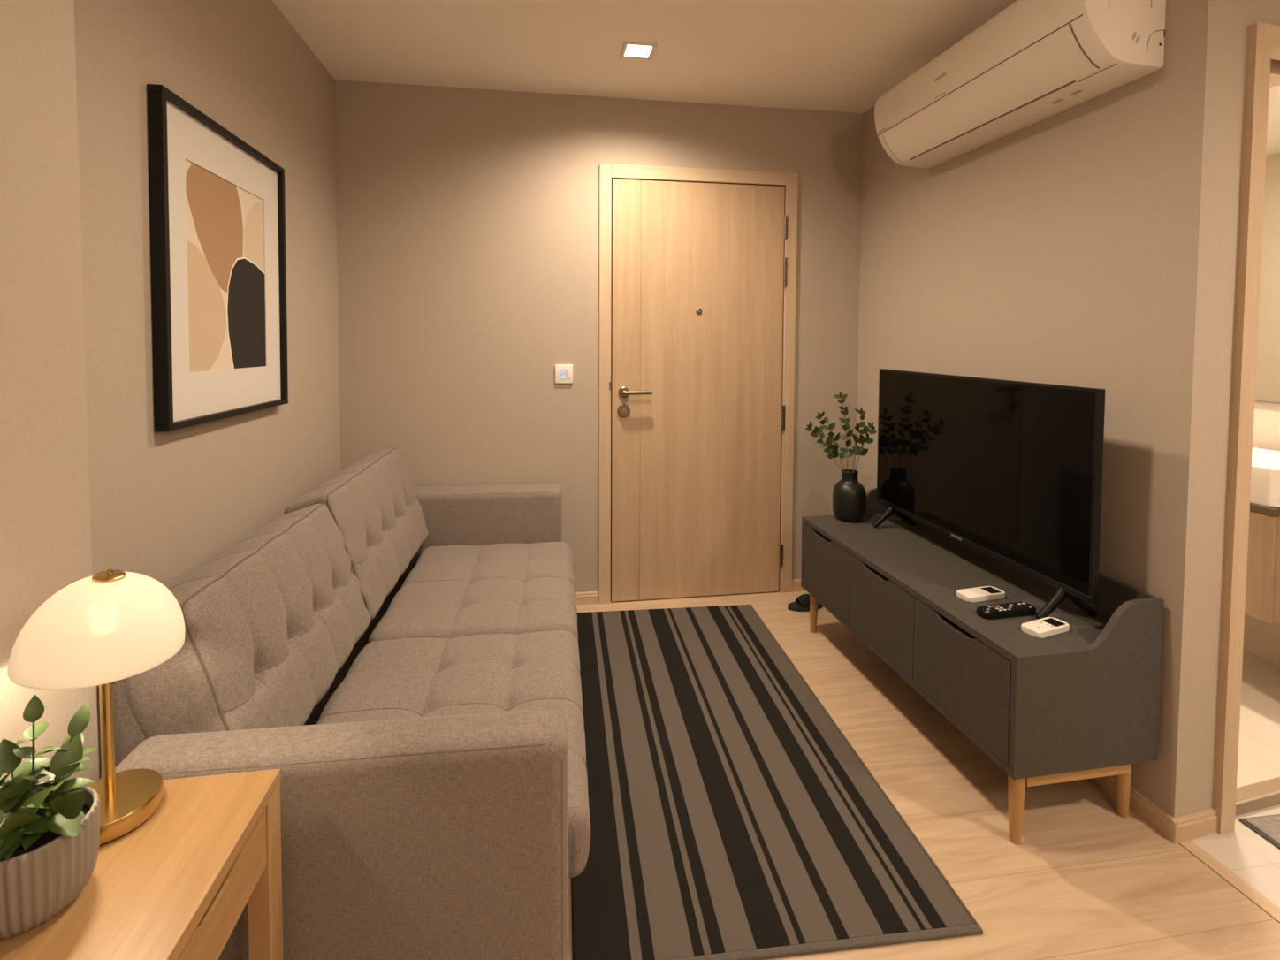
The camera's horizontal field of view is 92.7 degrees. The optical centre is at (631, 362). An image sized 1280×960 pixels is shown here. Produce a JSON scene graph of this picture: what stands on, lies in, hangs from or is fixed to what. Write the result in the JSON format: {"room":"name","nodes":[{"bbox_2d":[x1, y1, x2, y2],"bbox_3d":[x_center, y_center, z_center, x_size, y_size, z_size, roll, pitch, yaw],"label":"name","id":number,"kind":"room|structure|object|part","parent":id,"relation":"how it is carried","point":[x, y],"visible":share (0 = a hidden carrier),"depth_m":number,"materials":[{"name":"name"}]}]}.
{"room":"living room","nodes":[
{"label":"living room","id":0,"kind":"room"},
{"bbox_2d":[0,0,99,787],"bbox_3d":[-0.741,0.102,-0.542,0.140,2.435,3.147,0,2,-9],"label":"wall","id":1,"kind":"structure","parent":0,"point":[46,542],"depth_m":0.93,"materials":[{"name":"beige paint"}]},
{"bbox_2d":[73,0,340,778],"bbox_3d":[-1.014,0.062,0.375,0.120,2.435,5.043,0,2,-9],"label":"wall","id":2,"kind":"structure","parent":0,"point":[163,505],"depth_m":1.57,"materials":[{"name":"beige paint"}]},
{"bbox_2d":[147,83,288,432],"bbox_3d":[-1.148,-0.249,1.754,0.032,0.802,0.690,0,2,-9],"label":"framed picture","id":3,"kind":"object","parent":2,"relation":"attached to","point":[217,203],"visible":1,"depth_m":1.65,"materials":[{"name":"black"}]},
{"bbox_2d":[334,79,862,592],"bbox_3d":[-0.026,-0.043,3.015,2.637,2.435,0.120,0,2,-9],"label":"wall","id":4,"kind":"structure","parent":0,"point":[468,219],"depth_m":2.87,"materials":[{"name":"beige paint"}]},
{"bbox_2d":[555,364,572,383],"bbox_3d":[-0.320,0.055,2.907,0.086,0.090,0.012,0,2,-9],"label":"wall switch","id":5,"kind":"object","parent":4,"relation":"attached to","point":[563,372],"visible":1,"depth_m":2.90,"materials":[{"name":"white plastic"}]},
{"bbox_2d":[575,591,598,605],"bbox_3d":[-0.741,1.149,2.888,1.178,0.058,0.012,0,2,-9],"label":"baseboard","id":6,"kind":"structure","parent":4,"relation":"attached to","point":[589,598],"depth_m":2.96,"materials":[{"name":"brown wood"}]},
{"bbox_2d":[598,163,798,603],"bbox_3d":[0.336,0.117,3.006,0.992,2.119,0.122,0,2,-9],"label":"door","id":7,"kind":"structure","parent":4,"relation":"in","point":[697,293],"depth_m":3.00,"materials":[{"name":"brown wood"}]},
{"bbox_3d":[-0.130,0.117,2.962,0.058,2.119,0.066,0,2,-9],"label":"casing","id":8,"kind":"part","parent":7,"relation":"part of","materials":[{"name":"brown wood"}]},
{"bbox_3d":[-0.035,0.143,2.943,0.052,0.052,0.011,0,2,-9],"label":"lever handle","id":9,"kind":"part","parent":7,"relation":"part of","materials":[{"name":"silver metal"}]},
{"bbox_3d":[0.029,0.144,2.923,0.141,0.022,0.048,0,2,-9],"label":"lever","id":10,"kind":"part","parent":7,"relation":"part of","materials":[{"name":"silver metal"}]},
{"bbox_3d":[0.334,-0.911,2.990,0.872,0.063,0.066,0,2,-9],"label":"casing","id":11,"kind":"part","parent":7,"relation":"part of","materials":[{"name":"brown wood"}]},
{"bbox_3d":[0.791,0.115,3.104,0.062,2.119,0.066,0,2,-9],"label":"casing","id":12,"kind":"part","parent":7,"relation":"part of","materials":[{"name":"brown wood"}]},
{"bbox_2d":[792,579,805,591],"bbox_3d":[0.993,1.145,3.155,0.347,0.058,0.012,0,2,-9],"label":"baseboard","id":13,"kind":"structure","parent":4,"relation":"attached to","point":[796,586],"depth_m":3.13,"materials":[{"name":"brown wood"}]},
{"bbox_2d":[272,0,1016,113],"bbox_3d":[1.029,-1.206,0.575,4.225,0.100,5.163,0,2,-9],"label":"ceiling","id":14,"kind":"structure","parent":0,"point":[838,56],"depth_m":2.36,"materials":[{"name":"white paint"}]},
{"bbox_2d":[619,40,657,60],"bbox_3d":[0.028,-1.234,2.415,0.132,0.005,0.132,0,2,-9],"label":"recessed light","id":15,"kind":"object","parent":14,"relation":"in","point":[630,49],"visible":1,"depth_m":2.41,"materials":[{"name":"beige plastic"}]},
{"bbox_3d":[0.028,-1.235,2.415,0.095,0.002,0.095,0,2,-9],"label":"light panel","id":16,"kind":"part","parent":15,"relation":"part of","materials":[{"name":"white plastic"}]},
{"bbox_2d":[568,590,1279,959],"bbox_3d":[0.225,1.326,0.619,2.637,0.100,5.043,0,2,-9],"label":"floor","id":17,"kind":"structure","parent":0,"point":[1084,880],"depth_m":1.56,"materials":[{"name":"brown wood"}]},
{"bbox_2d":[0,769,283,959],"bbox_3d":[-0.663,0.960,0.660,0.315,0.620,0.585,0,2,-9],"label":"side table","id":18,"kind":"object","parent":17,"relation":"on","point":[177,886],"visible":0.62,"depth_m":0.79,"materials":[{"name":"brown wood"}]},
{"bbox_2d":[0,694,99,939],"bbox_3d":[-0.714,0.528,0.722,0.148,0.238,0.136,2,3,37],"label":"potted plant","id":19,"kind":"object","parent":18,"relation":"on","point":[49,830],"visible":1,"depth_m":0.71,"materials":[{"name":"green plant"}]},
{"bbox_3d":[-0.712,0.499,0.722,0.087,0.126,0.087,2,3,34],"label":"stem","id":20,"kind":"part","parent":19,"relation":"part of","materials":[{"name":"green plant"}]},
{"bbox_3d":[-0.713,0.596,0.725,0.126,0.102,0.126,0,2,-9],"label":"pot","id":21,"kind":"part","parent":19,"relation":"part of","materials":[{"name":"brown ceramic"}]},
{"bbox_2d":[7,569,184,845],"bbox_3d":[-0.737,0.464,0.853,0.186,0.355,0.186,0,2,-9],"label":"table lamp","id":22,"kind":"object","parent":18,"relation":"on","point":[104,628],"visible":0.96,"depth_m":0.81,"materials":[{"name":"white glass"}]},
{"bbox_3d":[-0.736,0.354,0.848,0.186,0.117,0.186,0,2,-9],"label":"lamp shade","id":23,"kind":"part","parent":22,"relation":"part of","materials":[{"name":"white glass"}]},
{"bbox_3d":[-0.734,0.465,0.853,0.021,0.306,0.021,0,2,-9],"label":"stem","id":24,"kind":"part","parent":22,"relation":"part of","materials":[{"name":"gold metal"}]},
{"bbox_3d":[-0.520,0.720,0.672,0.018,0.090,0.493,0,2,-9],"label":"drawer","id":25,"kind":"part","parent":18,"relation":"part of","materials":[{"name":"brown wood"}]},
{"bbox_3d":[-0.566,0.960,0.948,0.033,0.598,0.043,0,2,-9],"label":"leg","id":26,"kind":"part","parent":18,"relation":"part of","materials":[{"name":"brown wood"}]},
{"bbox_2d":[113,447,590,959],"bbox_3d":[-0.609,0.799,1.929,0.884,0.822,1.872,0,2,-7],"label":"sofa","id":27,"kind":"object","parent":17,"relation":"on","point":[405,656],"visible":0.93,"depth_m":1.13,"materials":[{"name":"grey fabric"}]},
{"bbox_3d":[-1.011,0.854,1.959,0.093,0.622,1.702,0,2,-7],"label":"frame","id":28,"kind":"part","parent":27,"relation":"part of","materials":[{"name":"grey fabric"}]},
{"bbox_2d":[123,502,370,739],"bbox_3d":[-0.863,0.631,1.471,0.259,0.418,0.747,0,2,-7],"label":"cushion","id":29,"kind":"object","parent":27,"relation":"on","point":[271,620],"depth_m":1.31,"materials":[{"name":"grey fabric"}]},
{"bbox_3d":[-0.480,0.923,1.065,0.735,0.563,0.115,0,2,-7],"label":"armrest","id":30,"kind":"part","parent":27,"relation":"part of","materials":[{"name":"grey fabric"}]},
{"bbox_2d":[283,447,428,619],"bbox_3d":[-0.958,0.591,2.237,0.262,0.434,0.854,0,2,-7],"label":"cushion","id":31,"kind":"object","parent":27,"relation":"on","point":[376,511],"depth_m":2.09,"materials":[{"name":"grey fabric"}]},
{"bbox_2d":[315,630,590,874],"bbox_3d":[-0.443,0.918,1.512,0.651,0.162,0.762,0,2,-7],"label":"seat cushion","id":32,"kind":"object","parent":27,"relation":"on","point":[413,675],"depth_m":1.59,"materials":[{"name":"grey fabric"}]},
{"bbox_2d":[367,541,578,643],"bbox_3d":[-0.536,0.885,2.300,0.651,0.163,0.828,0,2,-7],"label":"seat cushion","id":33,"kind":"object","parent":27,"relation":"on","point":[453,589],"depth_m":2.16,"materials":[{"name":"grey fabric"}]},
{"bbox_3d":[-0.685,0.851,2.783,0.735,0.563,0.165,0,2,-7],"label":"armrest","id":34,"kind":"part","parent":27,"relation":"part of","materials":[{"name":"grey fabric"}]},
{"bbox_2d":[571,604,982,959],"bbox_3d":[0.232,1.210,2.093,0.892,0.010,1.640,0,2,-7],"label":"rug","id":35,"kind":"object","parent":17,"relation":"on","point":[732,817],"visible":0.95,"depth_m":1.65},
{"bbox_2d":[787,594,822,611],"bbox_3d":[0.840,1.149,2.938,0.180,0.065,0.084,0,2,-12],"label":"sandal","id":36,"kind":"object","parent":17,"relation":"on","point":[802,603],"visible":0.69,"depth_m":2.91,"materials":[{"name":"black rubber"}]},
{"bbox_2d":[800,487,1164,845],"bbox_3d":[1.074,0.905,2.163,0.430,0.620,1.212,0,2,-10],"label":"tv console","id":37,"kind":"object","parent":17,"relation":"on","point":[1082,702],"visible":0.98,"depth_m":1.67,"materials":[{"name":"grey laminate"}]},
{"bbox_3d":[0.808,1.097,2.689,0.041,0.191,0.041,0,2,-10],"label":"leg","id":38,"kind":"part","parent":37,"relation":"part of","materials":[{"name":"brown wood"}]},
{"bbox_3d":[0.806,0.854,2.512,0.018,0.270,0.388,0,2,-10],"label":"cabinet door","id":39,"kind":"part","parent":37,"relation":"part of","materials":[{"name":"grey laminate"}]},
{"bbox_2d":[832,469,866,522],"bbox_3d":[0.957,0.582,2.675,0.139,0.214,0.139,0,2,-9],"label":"vase","id":40,"kind":"object","parent":37,"relation":"on","point":[849,494],"visible":0.98,"depth_m":2.63,"materials":[{"name":"black ceramic"}]},
{"bbox_2d":[805,421,845,472],"bbox_3d":[0.859,0.455,2.654,0.226,0.409,0.054,0,2,-9],"label":"leafy sprig","id":41,"kind":"object","parent":40,"relation":"in","point":[817,430],"visible":0.94,"depth_m":2.64,"materials":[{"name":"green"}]},
{"bbox_3d":[0.873,0.472,2.654,0.199,0.376,0.009,0,2,-14],"label":"stem","id":42,"kind":"part","parent":41,"relation":"part of","materials":[{"name":"brown"}]},
{"bbox_2d":[815,411,850,470],"bbox_3d":[0.874,0.434,2.670,0.158,0.450,0.074,0,2,-9],"label":"leafy sprig","id":43,"kind":"object","parent":40,"relation":"in","point":[843,454],"visible":0.9,"depth_m":2.65,"materials":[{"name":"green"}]},
{"bbox_3d":[0.890,0.449,2.666,0.127,0.421,0.004,0,2,-4],"label":"stem","id":44,"kind":"part","parent":43,"relation":"part of","materials":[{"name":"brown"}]},
{"bbox_2d":[833,391,853,472],"bbox_3d":[0.935,0.392,2.660,0.093,0.534,0.060,0,2,-9],"label":"leafy sprig","id":45,"kind":"object","parent":40,"relation":"in","point":[845,412],"visible":0.94,"depth_m":2.66,"materials":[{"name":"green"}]},
{"bbox_3d":[0.933,0.406,2.665,0.040,0.505,0.008,-1,3,-19],"label":"stem","id":46,"kind":"part","parent":45,"relation":"part of","materials":[{"name":"brown"}]},
{"bbox_2d":[847,407,867,472],"bbox_3d":[0.988,0.427,2.690,0.094,0.462,0.054,-1,3,-34],"label":"leafy sprig","id":47,"kind":"object","parent":40,"relation":"in","point":[857,452],"visible":0.88,"depth_m":2.68,"materials":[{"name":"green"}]},
{"bbox_3d":[0.981,0.443,2.678,0.069,0.432,0.005,-1,3,-28],"label":"stem","id":48,"kind":"part","parent":47,"relation":"part of","materials":[{"name":"brown"}]},
{"bbox_2d":[852,421,876,472],"bbox_3d":[1.028,0.462,2.716,0.149,0.391,0.047,-1,3,-18],"label":"leafy sprig","id":49,"kind":"object","parent":40,"relation":"in","point":[867,439],"visible":0.84,"depth_m":2.71,"materials":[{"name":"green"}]},
{"bbox_3d":[0.872,0.870,2.127,0.018,0.270,0.388,0,2,-10],"label":"cabinet door","id":50,"kind":"part","parent":37,"relation":"part of","materials":[{"name":"grey laminate"}]},
{"bbox_3d":[0.937,0.886,1.743,0.018,0.270,0.388,0,2,-10],"label":"cabinet door","id":51,"kind":"part","parent":37,"relation":"part of","materials":[{"name":"grey laminate"}]},
{"bbox_2d":[956,586,1005,602],"bbox_3d":[1.078,0.714,1.881,0.142,0.016,0.058,0,2,-16],"label":"remote control","id":52,"kind":"object","parent":37,"relation":"on","point":[978,594],"visible":1,"depth_m":1.87,"materials":[{"name":"white plastic"}]},
{"bbox_3d":[1.056,0.707,1.875,0.072,0.001,0.044,0,2,-16],"label":"button panel","id":53,"kind":"part","parent":52,"relation":"part of","materials":[{"name":"white plastic"}]},
{"bbox_2d":[872,368,1105,619],"bbox_3d":[1.173,0.379,2.144,0.190,0.661,1.046,0,2,-9],"label":"television","id":54,"kind":"object","parent":37,"relation":"on","point":[1010,471],"visible":0.98,"depth_m":1.94,"materials":[{"name":"black plastic"}]},
{"bbox_2d":[976,601,1036,619],"bbox_3d":[1.084,0.717,1.763,0.176,0.020,0.046,0,2,-12],"label":"remote control","id":55,"kind":"object","parent":37,"relation":"on","point":[1018,609],"visible":1,"depth_m":1.75,"materials":[{"name":"black plastic"}]},
{"bbox_3d":[0.996,1.144,1.580,0.041,0.191,0.041,0,2,-10],"label":"leg","id":56,"kind":"part","parent":37,"relation":"part of","materials":[{"name":"brown wood"}]},
{"bbox_3d":[1.281,0.809,2.194,0.012,0.430,1.176,0,2,-10],"label":"panel","id":57,"kind":"part","parent":37,"relation":"part of","materials":[{"name":"grey laminate"}]},
{"bbox_2d":[1020,617,1069,638],"bbox_3d":[1.131,0.723,1.666,0.132,0.016,0.055,-1,3,-22],"label":"remote control","id":58,"kind":"object","parent":37,"relation":"on","point":[1046,627],"visible":1,"depth_m":1.65,"materials":[{"name":"white plastic"}]},
{"bbox_3d":[1.170,1.069,1.602,0.314,0.040,0.022,0,2,-10],"label":"rail","id":59,"kind":"part","parent":37,"relation":"part of","materials":[{"name":"brown wood"}]},
{"bbox_3d":[1.337,1.141,1.664,0.041,0.191,0.041,0,2,-10],"label":"leg","id":60,"kind":"part","parent":37,"relation":"part of","materials":[{"name":"brown wood"}]},
{"bbox_2d":[1179,839,1279,922],"bbox_3d":[1.683,1.359,-0.037,0.039,0.101,3.301,0,2,-9],"label":"trim","id":61,"kind":"structure","parent":17,"relation":"on","point":[1257,898],"depth_m":1.47,"materials":[{"name":"brown wood"}]},
{"bbox_2d":[855,0,1209,817],"bbox_3d":[1.351,-0.010,2.346,0.120,2.435,1.623,0,2,-9],"label":"wall","id":62,"kind":"structure","parent":0,"point":[1062,248],"depth_m":1.82,"materials":[{"name":"beige paint"}]},
{"bbox_2d":[874,0,1165,168],"bbox_3d":[1.203,-0.941,2.067,0.252,0.292,0.986,0,2,-9],"label":"air conditioner","id":63,"kind":"object","parent":62,"relation":"attached to","point":[1034,61],"visible":1,"depth_m":1.84,"materials":[{"name":"white plastic"}]},
{"bbox_2d":[1051,99,1064,103],"bbox_3d":[1.287,-0.790,1.842,0.015,0.005,0.032,0,2,-9],"label":"print","id":64,"kind":"object","parent":63,"relation":"attached to","point":[1054,101],"depth_m":1.84,"materials":[{"name":"beige"}]},
{"bbox_2d":[1068,90,1082,95],"bbox_3d":[1.297,-0.788,1.778,0.015,0.005,0.032,0,2,-9],"label":"print","id":65,"kind":"object","parent":63,"relation":"attached to","point":[1073,92],"depth_m":1.78,"materials":[{"name":"beige"}]},
{"bbox_2d":[1091,775,1179,844],"bbox_3d":[1.282,1.178,2.379,0.012,0.058,1.635,0,2,-9],"label":"baseboard","id":66,"kind":"structure","parent":62,"relation":"attached to","point":[1140,804],"depth_m":1.64,"materials":[{"name":"brown wood"}]},
{"bbox_2d":[1173,0,1279,817],"bbox_3d":[2.121,0.017,1.773,1.486,2.435,0.100,0,2,-15],"label":"wall","id":67,"kind":"structure","parent":0,"point":[1229,20],"depth_m":1.55,"materials":[{"name":"beige paint"}]},
{"bbox_2d":[1170,807,1218,844],"bbox_3d":[1.473,1.211,1.595,0.151,0.058,0.012,0,2,-15],"label":"baseboard","id":68,"kind":"structure","parent":67,"relation":"attached to","point":[1202,823],"depth_m":1.59,"materials":[{"name":"brown wood"}]},
{"bbox_2d":[1212,22,1279,834],"bbox_3d":[1.935,0.192,1.728,0.829,2.088,0.134,0,2,-15],"label":"door frame","id":69,"kind":"structure","parent":67,"relation":"in","point":[1263,39],"depth_m":1.56,"materials":[{"name":"brown wood"}]},
{"bbox_2d":[1235,777,1279,815],"bbox_3d":[1.953,1.218,1.766,0.777,0.034,0.043,0,2,-15],"label":"trim","id":70,"kind":"structure","parent":67,"relation":"attached to","point":[1272,785],"depth_m":1.70,"materials":[{"name":"beige wood"}]},
{"bbox_2d":[1190,649,1279,908],"bbox_3d":[2.274,1.306,0.937,1.426,0.130,5.050,0,2,-9],"label":"floor","id":71,"kind":"structure","parent":0,"point":[1259,742],"depth_m":1.81,"materials":[{"name":"tile"}]},
{"bbox_2d":[1238,814,1279,848],"bbox_3d":[2.057,1.245,1.399,0.758,0.012,0.608,0,2,-8],"label":"bath mat","id":72,"kind":"object","parent":71,"relation":"on","point":[1268,827],"visible":1,"depth_m":1.62,"materials":[{"name":"grey fabric"}]},
{"bbox_2d":[1242,84,1279,665],"bbox_3d":[2.595,0.032,2.730,0.240,2.270,1.500,0,2,-9],"label":"wall","id":73,"kind":"structure","parent":0,"point":[1261,638],"depth_m":2.43,"materials":[{"name":"paint"}]},
{"bbox_2d":[1244,502,1279,623],"bbox_3d":[2.282,0.658,2.450,0.466,0.384,0.811,0,2,-9],"label":"vanity cabinet","id":74,"kind":"object","parent":73,"relation":"attached to","point":[1262,590],"visible":0.23,"depth_m":2.04,"materials":[{"name":"brown wood"}]},
{"bbox_2d":[1249,502,1279,516],"bbox_3d":[2.283,0.477,2.442,0.466,0.024,0.811,0,2,-9],"label":"countertop","id":75,"kind":"structure","parent":74,"relation":"on","point":[1269,511],"depth_m":2.03,"materials":[{"name":"brown"}]},
{"bbox_2d":[1249,447,1279,508],"bbox_3d":[2.271,0.403,2.345,0.400,0.132,0.620,0,2,-9],"label":"basin","id":76,"kind":"object","parent":75,"relation":"in","point":[1265,476],"visible":0.19,"depth_m":2.05,"materials":[{"name":"white ceramic"}]},
{"bbox_2d":[1254,84,1279,403],"bbox_3d":[2.482,-0.470,2.621,0.012,1.240,1.300,0,2,-9],"label":"bathroom mirror","id":77,"kind":"object","parent":73,"relation":"attached to","point":[1268,362],"visible":0.02,"depth_m":2.40,"materials":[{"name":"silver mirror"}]}
]}

